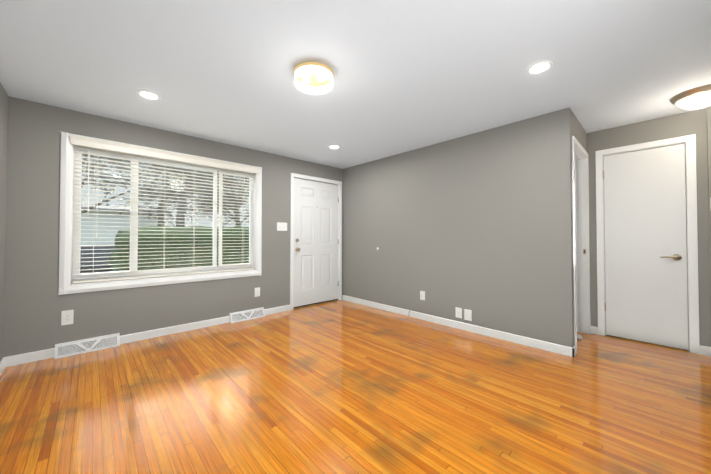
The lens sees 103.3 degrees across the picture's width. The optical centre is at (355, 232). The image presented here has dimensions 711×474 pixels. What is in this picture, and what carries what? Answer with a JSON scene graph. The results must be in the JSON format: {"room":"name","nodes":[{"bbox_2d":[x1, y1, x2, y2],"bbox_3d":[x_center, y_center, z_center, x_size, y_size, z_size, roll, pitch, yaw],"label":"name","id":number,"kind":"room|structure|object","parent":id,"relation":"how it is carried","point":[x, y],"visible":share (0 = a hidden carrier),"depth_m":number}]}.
{"room":"empty living room","nodes":[
{"label":"empty living room","id":0,"kind":"room"},
{"bbox_2d":[0,83,7,360],"bbox_3d":[-1.599,-0.044,0.822,0.120,2.350,4.320,1,-1,-43],"label":"wall","id":1,"kind":"structure","parent":0,"point":[3,138],"depth_m":2.36},
{"bbox_2d":[0,357,5,374],"bbox_3d":[-1.591,1.089,0.894,0.013,0.085,4.200,1,-1,-43],"label":"baseboard","id":2,"kind":"structure","parent":1,"relation":"attached to","point":[2,364],"depth_m":2.34},
{"bbox_2d":[4,96,342,356],"bbox_3d":[-0.567,0.017,4.870,7.160,2.350,0.180,1,-1,-43],"label":"wall","id":3,"kind":"structure","parent":0,"point":[36,304],"depth_m":2.80},
{"bbox_2d":[61,310,73,325],"bbox_3d":[-2.749,0.807,2.685,0.082,0.135,0.009,1,-1,-43],"label":"electrical outlet","id":4,"kind":"object","parent":3,"relation":"attached to","point":[67,316],"visible":1,"depth_m":2.68},
{"bbox_2d":[54,333,119,358],"bbox_3d":[-2.617,1.101,2.763,0.460,0.118,0.068,1,-1,-43],"label":"air vent","id":5,"kind":"object","parent":3,"relation":"in","point":[70,348],"visible":1,"depth_m":2.74},
{"bbox_2d":[58,131,261,294],"bbox_3d":[-2.118,-0.178,3.391,2.030,1.547,0.182,1,-1,-43],"label":"window","id":6,"kind":"structure","parent":3,"relation":"in","point":[76,250],"depth_m":3.11},
{"bbox_2d":[73,145,254,283],"bbox_3d":[-2.098,-0.177,3.370,1.802,1.380,0.070,1,-1,-43],"label":"window blind slats","id":7,"kind":"object","parent":6,"relation":"attached to","point":[97,150],"visible":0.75,"depth_m":3.21},
{"bbox_2d":[70,134,258,173],"bbox_3d":[-2.041,-0.886,3.324,1.868,0.086,0.030,1,-1,-43],"label":"blind valance","id":8,"kind":"object","parent":6,"relation":"attached to","point":[106,145],"visible":0.98,"depth_m":3.14},
{"bbox_2d":[5,295,342,366],"bbox_3d":[-1.625,1.133,3.729,3.840,0.085,0.013,1,-1,-43],"label":"baseboard","id":9,"kind":"structure","parent":3,"relation":"attached to","point":[18,359],"depth_m":3.12},
{"bbox_2d":[229,307,264,322],"bbox_3d":[-1.469,1.118,3.838,0.465,0.118,0.068,1,-1,-43],"label":"air vent","id":10,"kind":"object","parent":3,"relation":"in","point":[239,316],"visible":1,"depth_m":3.82},
{"bbox_2d":[255,287,259,296],"bbox_3d":[-1.382,0.833,3.965,0.078,0.125,0.009,1,-1,-43],"label":"electrical outlet","id":11,"kind":"object","parent":3,"relation":"attached to","point":[257,292],"visible":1,"depth_m":3.96},
{"bbox_2d":[277,222,286,230],"bbox_3d":[-1.100,-0.096,4.235,0.168,0.124,0.021,1,-1,-43],"label":"switch plate","id":12,"kind":"object","parent":3,"relation":"attached to","point":[281,226],"visible":1,"depth_m":4.23},
{"bbox_2d":[293,178,337,307],"bbox_3d":[-0.634,0.163,4.687,0.900,2.041,0.111,1,-1,-43],"label":"entry door","id":13,"kind":"structure","parent":3,"relation":"in","point":[315,280],"depth_m":4.67},
{"bbox_2d":[290,173,341,309],"bbox_3d":[-0.688,0.134,4.744,1.028,2.116,0.199,1,-1,-43],"label":"door frame","id":14,"kind":"structure","parent":3,"relation":"attached to","point":[310,178],"depth_m":4.59},
{"bbox_2d":[0,300,710,473],"bbox_3d":[1.388,1.220,2.763,7.160,0.120,5.900,1,-1,-43],"label":"floor","id":15,"kind":"structure","parent":0,"point":[340,387],"depth_m":1.88},
{"bbox_2d":[0,0,710,168],"bbox_3d":[1.388,-1.249,2.801,7.160,0.120,5.900,1,-1,-43],"label":"ceiling","id":16,"kind":"structure","parent":0,"point":[409,75],"depth_m":2.01},
{"bbox_2d":[136,89,160,99],"bbox_3d":[-1.787,-1.190,2.433,0.176,0.011,0.176,1,-1,-43],"label":"recessed light","id":17,"kind":"object","parent":16,"relation":"in","point":[148,94],"visible":1,"depth_m":2.42},
{"bbox_2d":[294,62,333,94],"bbox_3d":[-0.309,-1.148,2.085,0.292,0.104,0.292,1,-1,-43],"label":"drum light","id":18,"kind":"object","parent":16,"relation":"attached to","point":[314,78],"visible":0.98,"depth_m":2.08},
{"bbox_2d":[328,144,340,148],"bbox_3d":[-0.288,-1.168,3.824,0.176,0.011,0.176,1,-1,-43],"label":"recessed light","id":19,"kind":"object","parent":16,"relation":"in","point":[333,146],"visible":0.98,"depth_m":3.80},
{"bbox_2d":[525,60,553,74],"bbox_3d":[1.333,-1.196,2.040,0.176,0.011,0.176,1,-1,-43],"label":"recessed light","id":20,"kind":"object","parent":16,"relation":"in","point":[540,67],"visible":1,"depth_m":2.03},
{"bbox_2d":[670,84,710,109],"bbox_3d":[2.943,-1.128,2.406,0.340,0.135,0.340,1,-1,-43],"label":"hall light","id":21,"kind":"object","parent":16,"relation":"attached to","point":[696,98],"visible":1,"depth_m":2.37},
{"bbox_2d":[343,107,573,346],"bbox_3d":[0.945,0.003,3.898,0.120,2.350,3.305,1,-1,-43],"label":"wall","id":22,"kind":"structure","parent":0,"point":[479,225],"depth_m":3.31},
{"bbox_2d":[420,291,424,299],"bbox_3d":[0.910,0.852,3.828,0.009,0.118,0.074,1,-1,-43],"label":"electrical outlet","id":23,"kind":"object","parent":22,"relation":"attached to","point":[422,295],"visible":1,"depth_m":3.83},
{"bbox_2d":[343,295,573,356],"bbox_3d":[0.901,1.134,3.831,0.013,0.085,3.318,1,-1,-43],"label":"baseboard","id":24,"kind":"structure","parent":22,"relation":"attached to","point":[545,345],"depth_m":3.29},
{"bbox_2d":[455,307,461,318],"bbox_3d":[1.261,0.979,3.448,0.014,0.124,0.080,1,-1,-43],"label":"outlet plate","id":25,"kind":"object","parent":22,"relation":"attached to","point":[458,311],"visible":1,"depth_m":3.45},
{"bbox_2d":[464,309,471,320],"bbox_3d":[1.344,0.981,3.365,0.007,0.128,0.090,1,-1,-43],"label":"electrical outlet plate","id":26,"kind":"object","parent":22,"relation":"attached to","point":[467,314],"visible":1,"depth_m":3.36},
{"bbox_2d":[572,112,586,151],"bbox_3d":[3.202,0.001,3.829,3.080,2.350,0.120,1,-1,-43],"label":"wall","id":27,"kind":"structure","parent":0,"point":[579,133],"depth_m":3.00},
{"bbox_2d":[572,136,590,353],"bbox_3d":[2.378,0.115,3.046,0.876,2.099,0.135,1,-1,-43],"label":"door frame","id":28,"kind":"structure","parent":27,"relation":"attached to","point":[581,232],"depth_m":3.28},
{"bbox_2d":[587,106,710,346],"bbox_3d":[3.695,-0.017,2.637,0.530,2.350,2.295,1,-1,-43],"label":"wall","id":29,"kind":"structure","parent":0,"point":[697,123],"depth_m":2.76},
{"bbox_2d":[604,143,687,349],"bbox_3d":[3.041,0.134,2.979,0.095,2.032,0.604,1,-1,-43],"label":"closet door","id":30,"kind":"structure","parent":29,"relation":"in","point":[645,246],"depth_m":2.96},
{"bbox_2d":[595,134,699,353],"bbox_3d":[3.084,0.106,3.020,0.139,2.119,0.742,1,-1,-43],"label":"door frame","id":31,"kind":"structure","parent":29,"relation":"attached to","point":[689,141],"depth_m":2.77},
{"bbox_2d":[591,326,710,355],"bbox_3d":[3.038,1.121,2.967,0.013,0.085,0.890,1,-1,-43],"label":"baseboard","id":32,"kind":"structure","parent":29,"relation":"attached to","point":[704,350],"depth_m":2.68},
{"label":"outside","id":33,"kind":"structure","parent":0,"visible":0},
{"bbox_3d":[-20.792,2.171,27.000,80.000,0.220,59.820,1,-1,-43],"label":"ground","id":34,"kind":"structure","parent":33,"visible":0},
{"bbox_2d":[80,246,114,273],"bbox_3d":[-8.592,1.103,8.861,4.200,1.400,1.900,1,-1,-43],"label":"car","id":35,"kind":"object","parent":34,"relation":"on","point":[105,258],"depth_m":8.59},
{"bbox_2d":[81,198,171,245],"bbox_3d":[-18.155,-0.137,16.023,11.600,4.100,8.300,1,-1,-43],"label":"house","id":36,"kind":"structure","parent":34,"relation":"on","point":[101,229],"depth_m":15.26},
{"bbox_2d":[81,154,248,226],"bbox_3d":[-5.519,-2.985,16.095,21.871,9.841,15.159,1,-1,-43],"label":"trees","id":37,"kind":"object","parent":34,"relation":"on","point":[170,201],"depth_m":11.29},
{"bbox_2d":[108,226,248,270],"bbox_3d":[-1.846,0.836,8.257,8.140,1.968,2.039,1,-1,-43],"label":"hedge","id":38,"kind":"object","parent":34,"relation":"on","point":[121,233],"depth_m":5.52}
]}

